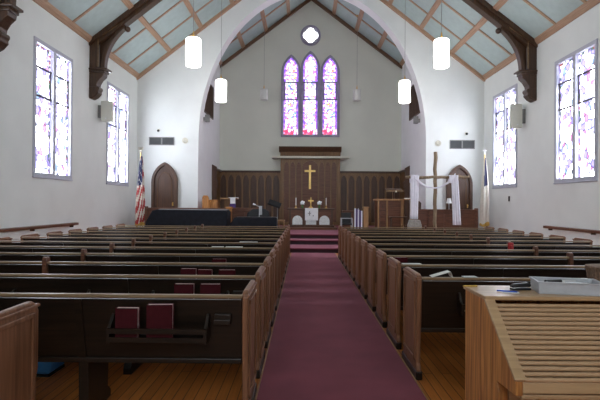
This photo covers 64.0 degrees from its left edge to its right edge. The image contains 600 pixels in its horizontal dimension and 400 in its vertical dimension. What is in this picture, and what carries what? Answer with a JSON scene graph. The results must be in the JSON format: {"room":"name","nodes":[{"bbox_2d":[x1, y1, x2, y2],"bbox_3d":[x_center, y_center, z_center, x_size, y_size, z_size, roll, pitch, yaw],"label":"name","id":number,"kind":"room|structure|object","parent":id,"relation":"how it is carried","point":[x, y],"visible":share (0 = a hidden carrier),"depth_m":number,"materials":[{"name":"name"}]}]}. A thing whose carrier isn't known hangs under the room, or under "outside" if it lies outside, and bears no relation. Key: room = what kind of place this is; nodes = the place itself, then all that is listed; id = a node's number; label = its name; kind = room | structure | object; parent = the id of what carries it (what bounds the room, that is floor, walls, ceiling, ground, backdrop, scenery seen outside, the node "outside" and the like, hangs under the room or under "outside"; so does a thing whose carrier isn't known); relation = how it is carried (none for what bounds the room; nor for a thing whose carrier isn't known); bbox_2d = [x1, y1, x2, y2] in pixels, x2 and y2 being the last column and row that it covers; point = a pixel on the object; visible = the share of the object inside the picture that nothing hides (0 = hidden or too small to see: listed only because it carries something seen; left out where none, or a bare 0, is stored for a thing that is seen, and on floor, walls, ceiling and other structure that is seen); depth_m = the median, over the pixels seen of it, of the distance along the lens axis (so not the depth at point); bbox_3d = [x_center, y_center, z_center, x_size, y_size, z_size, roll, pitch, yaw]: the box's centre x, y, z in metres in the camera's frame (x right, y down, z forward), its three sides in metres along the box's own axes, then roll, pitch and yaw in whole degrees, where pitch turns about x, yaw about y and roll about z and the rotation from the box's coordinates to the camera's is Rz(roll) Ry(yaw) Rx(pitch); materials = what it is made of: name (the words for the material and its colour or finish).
{"room":"church","nodes":[
{"label":"church","id":0,"kind":"room"},
{"bbox_2d":[0,0,137,242],"bbox_3d":[-6.815,-1.801,7.510,0.300,6.700,24.900,0,0,0],"label":"wall","id":1,"kind":"structure","parent":0,"point":[87,200],"depth_m":13.08,"materials":[{"name":"paint"}]},
{"bbox_2d":[0,222,78,231],"bbox_3d":[-6.598,0.697,10.842,0.120,0.129,6.600,0,0,0],"label":"wall handrail","id":2,"kind":"object","parent":1,"relation":"attached to","point":[31,228],"visible":1,"depth_m":11.90,"materials":[{"name":"red wood"}]},
{"bbox_2d":[32,36,72,180],"bbox_3d":[-6.650,-2.316,12.912,0.145,3.520,2.020,0,0,0],"label":"window","id":3,"kind":"structure","parent":1,"relation":"in","point":[52,69],"depth_m":12.84,"materials":[{"name":"glass"}]},
{"bbox_2d":[33,0,138,77],"bbox_3d":[-6.584,-5.051,7.229,0.120,0.180,24.300,0,0,0],"label":"trim","id":4,"kind":"structure","parent":1,"relation":"attached to","point":[47,6],"depth_m":13.90,"materials":[{"name":"brown wood"}]},
{"bbox_2d":[98,101,113,121],"bbox_3d":[-6.342,-2.891,15.698,0.514,0.670,0.308,0,0,0],"label":"loudspeaker","id":5,"kind":"object","parent":1,"relation":"attached to","point":[106,109],"visible":1,"depth_m":15.58,"materials":[{"name":"grey metal"}]},
{"bbox_2d":[101,102,111,119],"bbox_3d":[-6.280,-2.892,15.574,0.343,0.590,0.013,0,0,6],"label":"grille","id":6,"kind":"object","parent":5,"relation":"attached to","point":[106,107],"depth_m":15.57,"materials":[{"name":"fabric"}]},
{"bbox_2d":[106,81,128,185],"bbox_3d":[-6.619,-2.288,17.387,0.145,3.520,2.070,0,0,0],"label":"window","id":7,"kind":"structure","parent":1,"relation":"in","point":[117,132],"depth_m":17.33,"materials":[{"name":"glass"}]},
{"bbox_2d":[290,241,337,244],"bbox_3d":[0.357,1.524,16.589,13.960,0.265,0.700,0,0,0],"label":"step","id":8,"kind":"structure","parent":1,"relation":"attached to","point":[291,242],"depth_m":16.24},
{"bbox_2d":[290,244,337,248],"bbox_3d":[0.350,1.517,15.564,13.960,0.034,1.350,0,0,0],"label":"step","id":9,"kind":"structure","parent":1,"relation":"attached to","point":[292,246],"depth_m":15.45,"materials":[{"name":"red carpet"}]},
{"bbox_2d":[290,238,337,240],"bbox_3d":[0.358,1.373,16.565,13.960,0.034,0.750,0,0,0],"label":"step","id":10,"kind":"structure","parent":1,"relation":"attached to","point":[291,239],"depth_m":16.43,"materials":[{"name":"red carpet"}]},
{"bbox_2d":[135,147,144,226],"bbox_3d":[-5.863,-0.396,17.645,0.336,3.131,0.336,1,-1,-45],"label":"flag","id":11,"kind":"object","parent":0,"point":[140,193],"visible":0.96,"depth_m":17.61,"materials":[{"name":"multicoloured fabric"}]},
{"bbox_2d":[144,206,225,226],"bbox_3d":[-4.357,0.717,18.452,3.215,0.936,0.170,0,0,0],"label":"rail","id":12,"kind":"object","parent":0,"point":[148,210],"visible":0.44,"depth_m":18.38,"materials":[{"name":"brown wood"}]},
{"bbox_2d":[201,64,219,207],"bbox_3d":[-4.175,-2.641,22.098,0.200,8.600,4.299,0,0,0],"label":"wall","id":13,"kind":"structure","parent":0,"point":[210,146],"depth_m":21.89,"materials":[{"name":"paint"}]},
{"bbox_2d":[204,85,213,119],"bbox_3d":[-4.043,-4.475,21.308,0.050,1.480,1.980,0,0,0],"label":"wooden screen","id":14,"kind":"object","parent":13,"relation":"in","point":[209,106],"visible":0.64,"depth_m":21.58,"materials":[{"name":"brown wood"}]},
{"bbox_2d":[212,164,220,199],"bbox_3d":[-3.935,-0.216,23.110,0.299,2.865,1.800,0,0,0],"label":"panelling","id":15,"kind":"object","parent":13,"relation":"attached to","point":[215,171],"visible":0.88,"depth_m":22.22,"materials":[{"name":"brown wood"}]},
{"bbox_2d":[36,253,464,399],"bbox_3d":[0.307,1.663,9.688,14.560,0.100,29.400,0,0,0],"label":"floor","id":16,"kind":"structure","parent":0,"point":[442,355],"depth_m":4.20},
{"bbox_2d":[0,301,39,399],"bbox_3d":[-3.383,1.079,2.735,3.478,0.930,0.715,0,0,0],"label":"pew","id":17,"kind":"object","parent":16,"relation":"on","point":[18,323],"visible":1,"depth_m":2.83,"materials":[{"name":"brown wood"}]},
{"bbox_2d":[36,362,64,376],"bbox_3d":[-2.420,1.486,4.368,0.440,0.150,0.300,0,0,0],"label":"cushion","id":18,"kind":"object","parent":16,"relation":"on","point":[45,369],"visible":0.26,"depth_m":4.23,"materials":[{"name":"blue fabric"}]},
{"bbox_2d":[0,280,256,399],"bbox_3d":[-2.732,1.075,3.615,4.768,0.958,0.715,0,0,0],"label":"pew","id":19,"kind":"object","parent":16,"relation":"on","point":[219,328],"visible":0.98,"depth_m":3.39,"materials":[{"name":"brown wood"}]},
{"bbox_2d":[115,307,139,336],"bbox_3d":[-1.184,0.846,3.298,0.152,0.215,0.054,0,0,0],"label":"hymnal","id":20,"kind":"object","parent":19,"relation":"in","point":[125,317],"visible":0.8,"depth_m":3.27,"materials":[{"name":"red fabric"}]},
{"bbox_2d":[146,303,173,337],"bbox_3d":[-0.959,0.835,3.296,0.174,0.240,0.054,0,0,-3],"label":"hymnal","id":21,"kind":"object","parent":19,"relation":"in","point":[158,315],"visible":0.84,"depth_m":3.27,"materials":[{"name":"paper"}]},
{"bbox_2d":[0,266,265,378],"bbox_3d":[-2.726,1.080,4.500,4.768,0.958,0.715,0,0,0],"label":"pew","id":22,"kind":"object","parent":16,"relation":"on","point":[9,282],"visible":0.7,"depth_m":4.25,"materials":[{"name":"brown wood"}]},
{"bbox_2d":[174,283,194,298],"bbox_3d":[-1.006,0.844,4.182,0.170,0.232,0.054,0,0,0],"label":"hymnal","id":23,"kind":"object","parent":22,"relation":"in","point":[179,288],"visible":0.36,"depth_m":4.16,"materials":[{"name":"red paper"}]},
{"bbox_2d":[200,283,220,298],"bbox_3d":[-0.779,0.846,4.180,0.170,0.232,0.054,0,0,-2],"label":"hymnal","id":24,"kind":"object","parent":22,"relation":"in","point":[205,288],"visible":0.36,"depth_m":4.15,"materials":[{"name":"paper"}]},
{"bbox_2d":[0,256,271,347],"bbox_3d":[-2.720,1.086,5.385,4.768,0.958,0.715,0,0,0],"label":"pew","id":25,"kind":"object","parent":16,"relation":"on","point":[45,266],"visible":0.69,"depth_m":5.14,"materials":[{"name":"brown wood"}]},
{"bbox_2d":[180,268,196,278],"bbox_3d":[-1.175,0.844,5.068,0.162,0.242,0.054,0,0,0],"label":"hymnal","id":26,"kind":"object","parent":25,"relation":"in","point":[183,271],"visible":0.36,"depth_m":5.04,"materials":[{"name":"paper"}]},
{"bbox_2d":[219,269,235,278],"bbox_3d":[-0.769,0.851,5.065,0.173,0.232,0.054,0,0,-2],"label":"hymnal","id":27,"kind":"object","parent":25,"relation":"in","point":[221,271],"visible":0.36,"depth_m":5.04,"materials":[{"name":"paper"}]},
{"bbox_2d":[0,249,275,326],"bbox_3d":[-2.713,1.091,6.270,4.768,0.958,0.715,0,0,0],"label":"pew","id":28,"kind":"object","parent":16,"relation":"on","point":[83,256],"visible":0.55,"depth_m":6.02,"materials":[{"name":"brown wood"}]},
{"bbox_2d":[0,243,278,310],"bbox_3d":[-2.707,1.097,7.155,4.768,0.958,0.715,0,0,0],"label":"pew","id":29,"kind":"object","parent":16,"relation":"on","point":[58,249],"visible":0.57,"depth_m":6.91,"materials":[{"name":"brown wood"}]},
{"bbox_2d":[0,237,281,297],"bbox_3d":[-2.701,1.102,8.040,4.768,0.958,0.715,0,0,0],"label":"pew","id":30,"kind":"object","parent":16,"relation":"on","point":[4,241],"visible":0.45,"depth_m":7.79,"materials":[{"name":"brown wood"}]},
{"bbox_2d":[20,234,283,288],"bbox_3d":[-2.695,1.108,8.925,4.768,0.958,0.715,0,0,0],"label":"pew","id":31,"kind":"object","parent":16,"relation":"on","point":[30,237],"visible":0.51,"depth_m":8.68,"materials":[{"name":"brown wood"}]},
{"bbox_2d":[46,231,285,279],"bbox_3d":[-2.688,1.114,9.810,4.768,0.958,0.715,0,0,0],"label":"pew","id":32,"kind":"object","parent":16,"relation":"on","point":[55,233],"visible":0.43,"depth_m":9.56,"materials":[{"name":"brown wood"}]},
{"bbox_2d":[68,229,286,273],"bbox_3d":[-2.682,1.119,10.695,4.768,0.958,0.715,0,0,0],"label":"pew","id":33,"kind":"object","parent":16,"relation":"on","point":[73,231],"visible":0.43,"depth_m":10.44,"materials":[{"name":"brown wood"}]},
{"bbox_2d":[86,227,287,266],"bbox_3d":[-2.676,1.125,11.580,4.768,0.958,0.715,0,0,0],"label":"pew","id":34,"kind":"object","parent":16,"relation":"on","point":[186,229],"visible":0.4,"depth_m":11.33,"materials":[{"name":"brown wood"}]},
{"bbox_2d":[102,225,288,262],"bbox_3d":[-2.670,1.130,12.465,4.768,0.958,0.715,0,0,0],"label":"pew","id":35,"kind":"object","parent":16,"relation":"on","point":[107,226],"visible":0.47,"depth_m":12.21,"materials":[{"name":"brown wood"}]},
{"bbox_2d":[116,224,289,258],"bbox_3d":[-2.663,1.136,13.350,4.768,0.958,0.715,0,0,0],"label":"pew","id":36,"kind":"object","parent":16,"relation":"on","point":[117,225],"visible":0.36,"depth_m":13.10,"materials":[{"name":"brown wood"}]},
{"bbox_2d":[255,252,291,399],"bbox_3d":[-0.338,1.570,4.943,0.012,0.018,19.900,0,0,0],"label":"trim","id":37,"kind":"structure","parent":16,"relation":"on","point":[291,252],"depth_m":5.06,"materials":[{"name":"brown wood"}]},
{"bbox_2d":[290,249,337,252],"bbox_3d":[0.349,1.592,15.588,13.960,0.115,1.300,0,0,0],"label":"step","id":38,"kind":"structure","parent":16,"relation":"on","point":[291,250],"depth_m":14.94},
{"bbox_2d":[257,253,426,399],"bbox_3d":[0.337,1.577,4.938,1.335,0.012,19.900,0,0,0],"label":"carpet","id":39,"kind":"object","parent":16,"relation":"on","point":[326,343],"visible":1,"depth_m":5.13,"materials":[{"name":"carpet"}]},
{"bbox_2d":[335,253,428,399],"bbox_3d":[1.011,1.579,4.933,0.012,0.018,19.900,0,0,0],"label":"trim","id":40,"kind":"structure","parent":16,"relation":"on","point":[426,397],"depth_m":5.11,"materials":[{"name":"brown wood"}]},
{"bbox_2d":[338,225,494,259],"bbox_3d":[3.189,1.177,13.308,4.223,0.958,0.715,0,0,0],"label":"pew","id":41,"kind":"object","parent":16,"relation":"on","point":[339,226],"visible":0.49,"depth_m":13.06,"materials":[{"name":"brown wood"}]},
{"bbox_2d":[340,227,508,263],"bbox_3d":[3.183,1.171,12.423,4.223,0.958,0.715,0,0,0],"label":"pew","id":42,"kind":"object","parent":16,"relation":"on","point":[342,228],"visible":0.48,"depth_m":12.18,"materials":[{"name":"brown wood"}]},
{"bbox_2d":[343,229,524,268],"bbox_3d":[3.176,1.165,11.538,4.223,0.958,0.715,0,0,0],"label":"pew","id":43,"kind":"object","parent":16,"relation":"on","point":[444,231],"visible":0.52,"depth_m":11.29,"materials":[{"name":"brown wood"}]},
{"bbox_2d":[346,231,543,274],"bbox_3d":[3.170,1.160,10.653,4.223,0.958,0.715,0,0,0],"label":"pew","id":44,"kind":"object","parent":16,"relation":"on","point":[531,234],"visible":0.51,"depth_m":10.40,"materials":[{"name":"brown wood"}]},
{"bbox_2d":[350,233,565,280],"bbox_3d":[3.164,1.154,9.768,4.223,0.958,0.715,0,0,0],"label":"pew","id":45,"kind":"object","parent":16,"relation":"on","point":[551,237],"visible":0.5,"depth_m":9.52,"materials":[{"name":"brown wood"}]},
{"bbox_2d":[402,267,529,379],"bbox_3d":[3.127,1.121,4.459,4.223,0.958,0.715,0,0,0],"label":"pew","id":46,"kind":"object","parent":16,"relation":"on","point":[428,306],"visible":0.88,"depth_m":4.26,"materials":[{"name":"brown wood"}]},
{"bbox_2d":[355,236,592,289],"bbox_3d":[3.158,1.149,8.883,4.223,0.958,0.715,0,0,0],"label":"pew","id":47,"kind":"object","parent":16,"relation":"on","point":[576,241],"visible":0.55,"depth_m":8.64,"materials":[{"name":"brown wood"}]},
{"bbox_2d":[360,239,599,298],"bbox_3d":[3.151,1.143,7.998,4.223,0.958,0.715,0,0,0],"label":"pew","id":48,"kind":"object","parent":16,"relation":"on","point":[363,267],"visible":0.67,"depth_m":7.76,"materials":[{"name":"brown wood"}]},
{"bbox_2d":[367,244,599,311],"bbox_3d":[3.145,1.137,7.114,4.223,0.958,0.715,0,0,0],"label":"pew","id":49,"kind":"object","parent":16,"relation":"on","point":[371,251],"visible":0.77,"depth_m":6.88,"materials":[{"name":"brown wood"}]},
{"bbox_2d":[386,257,586,349],"bbox_3d":[3.133,1.126,5.344,4.223,0.958,0.715,0,0,0],"label":"pew","id":50,"kind":"object","parent":16,"relation":"on","point":[395,271],"visible":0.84,"depth_m":5.11,"materials":[{"name":"brown wood"}]},
{"bbox_2d":[375,249,599,327],"bbox_3d":[3.139,1.132,6.229,4.223,0.958,0.715,0,0,0],"label":"pew","id":51,"kind":"object","parent":16,"relation":"on","point":[381,257],"visible":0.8,"depth_m":5.99,"materials":[{"name":"brown wood"}]},
{"bbox_2d":[463,285,599,399],"bbox_3d":[1.873,1.081,2.853,1.540,1.000,0.804,0,0,0],"label":"wooden cabinet","id":52,"kind":"object","parent":16,"relation":"on","point":[529,344],"visible":0.99,"depth_m":2.74,"materials":[{"name":"brown wood"}]},
{"bbox_2d":[510,282,530,290],"bbox_3d":[1.418,0.555,3.087,0.132,0.048,0.040,0,0,-8],"label":"stapler","id":53,"kind":"object","parent":52,"relation":"on","point":[516,286],"visible":1,"depth_m":3.07,"materials":[{"name":"black plastic"}]},
{"bbox_2d":[529,276,599,295],"bbox_3d":[1.678,0.543,3.025,0.386,0.075,0.226,0,0,13],"label":"document tray","id":54,"kind":"object","parent":52,"relation":"on","point":[592,287],"visible":0.94,"depth_m":2.94,"materials":[{"name":"plastic"}]},
{"bbox_2d":[585,264,599,280],"bbox_3d":[1.997,0.507,3.133,0.236,0.154,0.236,0,0,0],"label":"wicker basket","id":55,"kind":"object","parent":52,"relation":"on","point":[592,270],"visible":0.69,"depth_m":3.11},
{"bbox_2d":[137,0,483,227],"bbox_3d":[0.419,-4.330,19.625,13.960,12.011,0.600,0,0,0],"label":"wall","id":56,"kind":"structure","parent":0,"point":[172,96],"depth_m":19.34,"materials":[{"name":"paint"}]},
{"bbox_2d":[149,137,173,144],"bbox_3d":[-5.573,-2.372,19.340,1.019,0.329,0.030,0,0,0],"label":"air vent","id":57,"kind":"object","parent":56,"relation":"in","point":[152,140],"visible":1,"depth_m":19.34,"materials":[{"name":"grey metal"}]},
{"bbox_2d":[151,162,177,207],"bbox_3d":[-5.437,-0.167,19.265,1.051,2.700,0.150,0,0,0],"label":"door","id":58,"kind":"structure","parent":56,"relation":"in","point":[164,181],"depth_m":19.29,"materials":[{"name":"brown wood"}]},
{"bbox_2d":[136,0,240,79],"bbox_3d":[-3.051,-7.595,19.305,6.980,5.568,0.130,0,0,0],"label":"trim","id":59,"kind":"structure","parent":56,"relation":"attached to","point":[230,6],"depth_m":19.25,"materials":[{"name":"brown wood"}]},
{"bbox_2d":[290,235,337,238],"bbox_3d":[0.368,1.458,18.114,13.960,0.415,2.350,0,0,0],"label":"step","id":60,"kind":"structure","parent":56,"relation":"attached to","point":[291,236],"depth_m":16.94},
{"bbox_2d":[290,230,337,234],"bbox_3d":[0.370,1.233,18.090,13.960,0.034,2.400,0,0,0],"label":"step","id":61,"kind":"structure","parent":56,"relation":"attached to","point":[292,232],"depth_m":17.91,"materials":[{"name":"red carpet"}]},
{"bbox_2d":[145,209,230,226],"bbox_3d":[-4.074,0.758,17.600,2.949,0.847,0.850,0,0,0],"label":"piano","id":62,"kind":"object","parent":61,"relation":"on","point":[159,217],"visible":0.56,"depth_m":17.18,"materials":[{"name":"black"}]},
{"bbox_2d":[228,206,258,219],"bbox_3d":[-2.177,0.727,18.637,1.195,0.949,0.170,0,0,0],"label":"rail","id":63,"kind":"object","parent":61,"relation":"on","point":[236,212],"visible":0.34,"depth_m":18.59,"materials":[{"name":"brown wood"}]},
{"bbox_2d":[230,217,276,227],"bbox_3d":[-1.687,0.903,17.357,1.706,0.588,0.500,0,0,0],"label":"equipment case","id":64,"kind":"object","parent":61,"relation":"on","point":[237,221],"visible":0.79,"depth_m":17.11,"materials":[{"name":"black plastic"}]},
{"bbox_2d":[247,209,268,216],"bbox_3d":[-1.577,0.763,18.187,0.874,0.880,0.460,0,0,0],"label":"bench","id":65,"kind":"object","parent":61,"relation":"on","point":[254,212],"visible":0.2,"depth_m":17.96,"materials":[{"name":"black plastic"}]},
{"bbox_2d":[340,213,352,226],"bbox_3d":[1.732,0.849,17.898,0.432,0.751,0.502,0,0,0],"label":"chair","id":66,"kind":"object","parent":61,"relation":"on","point":[345,219],"visible":0.93,"depth_m":18.08,"materials":[{"name":"silver metal"}]},
{"bbox_2d":[354,208,361,226],"bbox_3d":[2.197,0.770,18.090,0.343,0.917,0.220,0,0,0],"label":"banner stand","id":67,"kind":"object","parent":61,"relation":"on","point":[357,213],"visible":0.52,"depth_m":18.07,"materials":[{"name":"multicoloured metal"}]},
{"bbox_2d":[373,199,403,228],"bbox_3d":[3.367,0.600,18.383,1.095,1.278,0.820,0,0,0],"label":"pulpit","id":68,"kind":"object","parent":61,"relation":"on","point":[384,208],"visible":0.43,"depth_m":18.07,"materials":[{"name":"brown wood"}]},
{"bbox_2d":[407,220,421,228],"bbox_3d":[4.051,0.967,16.996,0.473,0.535,0.240,0,0,0],"label":"stone block","id":69,"kind":"object","parent":61,"relation":"on","point":[411,223],"visible":0.51,"depth_m":16.88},
{"bbox_2d":[405,152,469,227],"bbox_3d":[4.903,-0.244,17.268,2.289,2.972,0.600,0,0,0],"label":"cross","id":70,"kind":"object","parent":61,"relation":"on","point":[435,177],"visible":0.88,"depth_m":17.21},
{"bbox_2d":[409,174,460,224],"bbox_3d":[4.825,-0.034,17.139,1.808,1.842,0.216,0,0,0],"label":"drape","id":71,"kind":"object","parent":70,"relation":"hanging from","point":[414,180],"visible":1,"depth_m":17.04,"materials":[{"name":"fabric"}]},
{"bbox_2d":[413,208,477,228],"bbox_3d":[5.532,0.780,18.382,2.525,0.947,0.170,0,0,0],"label":"rail","id":72,"kind":"object","parent":61,"relation":"on","point":[469,217],"visible":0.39,"depth_m":18.35,"materials":[{"name":"brown wood"}]},
{"bbox_2d":[480,148,489,227],"bbox_3d":[6.743,-0.316,17.555,0.336,3.146,0.336,1,-1,-45],"label":"flag","id":73,"kind":"object","parent":61,"relation":"on","point":[484,198],"visible":0.94,"depth_m":17.52,"materials":[{"name":"white fabric"}]},
{"bbox_2d":[279,225,405,230],"bbox_3d":[0.474,1.464,21.738,9.160,0.450,4.900,0,0,0],"label":"stage floor","id":74,"kind":"structure","parent":56,"relation":"attached to","point":[279,225],"depth_m":21.45,"materials":[{"name":"brown wood"}]},
{"bbox_2d":[272,146,348,224],"bbox_3d":[0.504,-0.692,23.892,3.800,3.890,0.620,0,0,0],"label":"reredos","id":75,"kind":"object","parent":74,"relation":"on","point":[294,181],"visible":0.92,"depth_m":23.85,"materials":[{"name":"brown wood"}]},
{"bbox_2d":[272,156,348,158],"bbox_3d":[0.514,-2.107,23.901,3.800,0.100,0.620,0,0,0],"label":"shelf","id":76,"kind":"object","parent":75,"relation":"attached to","point":[273,157],"depth_m":23.60,"materials":[{"name":"beige wood"}]},
{"bbox_2d":[285,226,336,229],"bbox_3d":[0.457,1.181,20.330,2.160,0.099,1.320,0,0,0],"label":"dais","id":77,"kind":"object","parent":74,"relation":"on","point":[334,227],"visible":0.79,"depth_m":19.67,"materials":[{"name":"carpet"}]},
{"bbox_2d":[287,208,334,226],"bbox_3d":[0.460,0.739,20.343,1.980,0.782,0.860,0,0,0],"label":"altar","id":78,"kind":"object","parent":77,"relation":"on","point":[296,215],"visible":0.95,"depth_m":19.99,"materials":[{"name":"brown wood"}]},
{"bbox_2d":[305,208,317,219],"bbox_3d":[0.479,0.593,20.083,0.540,0.508,0.382,0,0,0],"label":"altar cloth","id":79,"kind":"object","parent":78,"relation":"on","point":[310,213],"visible":1,"depth_m":19.89,"materials":[{"name":"white fabric"}]},
{"bbox_2d":[380,0,484,81],"bbox_3d":[3.929,-7.547,19.256,6.980,5.568,0.130,0,0,0],"label":"trim","id":80,"kind":"structure","parent":56,"relation":"attached to","point":[385,2],"depth_m":19.19,"materials":[{"name":"brown wood"}]},
{"bbox_2d":[446,165,472,208],"bbox_3d":[6.364,-0.072,19.181,1.036,2.673,0.150,0,0,0],"label":"door","id":81,"kind":"structure","parent":56,"relation":"in","point":[465,185],"depth_m":19.20,"materials":[{"name":"brown wood"}]},
{"bbox_2d":[450,140,474,148],"bbox_3d":[6.510,-2.226,19.254,1.003,0.357,0.030,0,0,0],"label":"air vent","id":82,"kind":"object","parent":56,"relation":"in","point":[454,144],"visible":1,"depth_m":19.25,"materials":[{"name":"grey metal"}]},
{"bbox_2d":[219,1,401,170],"bbox_3d":[0.532,-4.323,24.350,9.760,12.058,0.250,0,0,0],"label":"wall","id":83,"kind":"structure","parent":0,"point":[250,126],"depth_m":24.23,"materials":[{"name":"paint"}]},
{"bbox_2d":[220,170,280,224],"bbox_3d":[-2.526,-0.122,24.120,3.125,2.710,0.200,0,0,0],"label":"wood panelling","id":84,"kind":"object","parent":83,"relation":"attached to","point":[256,187],"visible":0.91,"depth_m":24.16,"materials":[{"name":"brown wood"}]},
{"bbox_2d":[220,0,310,67],"bbox_3d":[-1.730,-8.458,24.197,4.580,3.633,0.140,0,0,0],"label":"trim","id":85,"kind":"structure","parent":83,"relation":"attached to","point":[305,2],"depth_m":24.13,"materials":[{"name":"brown wood"}]},
{"bbox_2d":[281,54,300,136],"bbox_3d":[-0.452,-5.249,24.177,0.994,4.151,0.120,0,0,0],"label":"window","id":86,"kind":"structure","parent":83,"relation":"in","point":[291,70],"depth_m":24.18,"materials":[{"name":"glass"}]},
{"bbox_2d":[300,51,319,136],"bbox_3d":[0.516,-5.337,24.171,0.983,4.328,0.120,0,0,0],"label":"window","id":87,"kind":"structure","parent":83,"relation":"in","point":[310,66],"depth_m":24.18,"materials":[{"name":"glass"}]},
{"bbox_2d":[300,25,320,45],"bbox_3d":[0.534,-8.294,24.190,1.020,1.020,0.120,0,0,0],"label":"window","id":88,"kind":"structure","parent":83,"relation":"in","point":[310,35],"depth_m":24.17,"materials":[{"name":"glass"}]},
{"bbox_2d":[320,55,339,136],"bbox_3d":[1.507,-5.236,24.163,0.980,4.126,0.120,0,0,0],"label":"window","id":89,"kind":"structure","parent":83,"relation":"in","point":[330,71],"depth_m":24.17,"materials":[{"name":"glass"}]},
{"bbox_2d":[311,0,401,68],"bbox_3d":[2.850,-8.426,24.164,4.580,3.633,0.140,0,0,0],"label":"trim","id":90,"kind":"structure","parent":83,"relation":"attached to","point":[318,3],"depth_m":24.10,"materials":[{"name":"brown wood"}]},
{"bbox_2d":[340,171,400,225],"bbox_3d":[3.529,-0.080,24.077,3.126,2.710,0.200,0,0,0],"label":"wood panelling","id":91,"kind":"object","parent":83,"relation":"attached to","point":[358,189],"visible":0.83,"depth_m":24.11,"materials":[{"name":"brown wood"}]},
{"bbox_2d":[219,0,404,65],"bbox_3d":[0.546,-8.522,22.101,9.560,3.729,4.300,0,0,0],"label":"ceiling","id":92,"kind":"structure","parent":0,"point":[366,25],"depth_m":23.10,"materials":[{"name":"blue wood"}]},
{"bbox_2d":[260,16,267,100],"bbox_3d":[-1.671,-6.643,22.455,0.376,3.942,0.364,0,0,0],"label":"pendant lamp","id":93,"kind":"object","parent":92,"relation":"hanging from","point":[263,92],"visible":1,"depth_m":22.33,"materials":[{"name":"white metal"}]},
{"bbox_2d":[44,0,587,74],"bbox_3d":[0.354,-7.673,7.196,14.560,5.807,24.900,0,0,0],"label":"ceiling","id":94,"kind":"structure","parent":0,"point":[471,36],"depth_m":16.80,"materials":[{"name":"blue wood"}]},
{"bbox_2d":[0,0,23,51],"bbox_3d":[0.370,-6.802,10.291,13.960,7.278,0.440,0,0,0],"label":"roof truss","id":95,"kind":"object","parent":94,"relation":"attached to","point":[9,12],"visible":1,"depth_m":10.27,"materials":[{"name":"brown wood"}]},
{"bbox_2d":[186,0,200,67],"bbox_3d":[-2.876,-5.750,13.007,0.400,4.262,0.400,0,0,0],"label":"pendant lamp","id":96,"kind":"object","parent":94,"relation":"hanging from","point":[193,44],"visible":1,"depth_m":12.84,"materials":[{"name":"white"}]},
{"bbox_2d":[215,2,226,102],"bbox_3d":[-2.852,-5.705,17.407,0.400,4.287,0.400,0,0,0],"label":"pendant lamp","id":97,"kind":"object","parent":94,"relation":"hanging from","point":[220,84],"visible":1,"depth_m":17.25,"materials":[{"name":"white"}]},
{"bbox_2d":[89,0,537,102],"bbox_3d":[0.404,-6.772,15.140,13.960,7.278,0.440,0,0,0],"label":"roof truss","id":98,"kind":"object","parent":94,"relation":"attached to","point":[524,46],"visible":0.99,"depth_m":15.01,"materials":[{"name":"brown wood"}]},
{"bbox_2d":[399,76,409,103],"bbox_3d":[3.798,-5.611,17.359,0.400,4.192,0.400,0,0,0],"label":"pendant lamp","id":99,"kind":"object","parent":94,"relation":"hanging from","point":[404,85],"visible":1,"depth_m":17.18,"materials":[{"name":"white"}]},
{"bbox_2d":[434,0,448,68],"bbox_3d":[3.827,-5.630,12.959,0.400,4.116,0.400,0,0,0],"label":"pendant lamp","id":100,"kind":"object","parent":94,"relation":"hanging from","point":[441,45],"visible":1,"depth_m":12.79,"materials":[{"name":"white"}]},
{"bbox_2d":[401,63,421,208],"bbox_3d":[5.184,-2.576,22.031,0.200,8.600,4.299,0,0,0],"label":"wall","id":101,"kind":"structure","parent":0,"point":[411,134],"depth_m":22.07,"materials":[{"name":"paint"}]},
{"bbox_2d":[399,166,409,226],"bbox_3d":[4.925,-0.154,23.047,0.299,2.865,1.800,0,0,0],"label":"panelling","id":102,"kind":"object","parent":101,"relation":"attached to","point":[405,185],"visible":0.84,"depth_m":22.15,"materials":[{"name":"brown wood"}]},
{"bbox_2d":[409,84,419,120],"bbox_3d":[5.066,-4.412,21.243,0.050,1.480,1.980,0,0,0],"label":"air vent","id":103,"kind":"object","parent":101,"relation":"in","point":[414,110],"visible":0.64,"depth_m":21.40,"materials":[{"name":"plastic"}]},
{"bbox_2d":[484,3,599,244],"bbox_3d":[7.445,-1.702,7.409,0.300,6.700,24.900,0,0,0],"label":"wall","id":104,"kind":"structure","parent":0,"point":[536,202],"depth_m":14.53,"materials":[{"name":"paint"}]},
{"bbox_2d":[492,83,516,188],"bbox_3d":[7.396,-2.190,17.288,0.145,3.520,2.070,0,0,0],"label":"window","id":105,"kind":"structure","parent":104,"relation":"in","point":[504,138],"depth_m":17.23,"materials":[{"name":"glass"}]},
{"bbox_2d":[509,104,525,128],"bbox_3d":[7.104,-2.737,15.702,0.514,0.770,0.308,0,0,0],"label":"loudspeaker","id":106,"kind":"object","parent":104,"relation":"attached to","point":[517,115],"visible":1,"depth_m":15.58,"materials":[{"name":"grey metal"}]},
{"bbox_2d":[512,105,521,125],"bbox_3d":[7.040,-2.739,15.579,0.343,0.690,0.013,0,0,-5],"label":"grille","id":107,"kind":"object","parent":106,"relation":"attached to","point":[516,109],"depth_m":15.57,"materials":[{"name":"fabric"}]},
{"bbox_2d":[482,0,599,79],"bbox_3d":[7.255,-4.955,7.130,0.120,0.180,24.300,0,0,0],"label":"trim","id":108,"kind":"structure","parent":104,"relation":"attached to","point":[583,8],"depth_m":13.73,"materials":[{"name":"brown wood"}]},
{"bbox_2d":[543,225,599,234],"bbox_3d":[7.242,0.794,10.845,0.120,0.129,6.800,0,0,0],"label":"wall handrail","id":109,"kind":"object","parent":104,"relation":"attached to","point":[593,232],"visible":1,"depth_m":12.59,"materials":[{"name":"red wood"}]},
{"bbox_2d":[553,38,597,183],"bbox_3d":[7.364,-2.219,12.813,0.145,3.520,2.020,0,0,0],"label":"window","id":110,"kind":"structure","parent":104,"relation":"in","point":[576,73],"depth_m":12.74,"materials":[{"name":"glass"}]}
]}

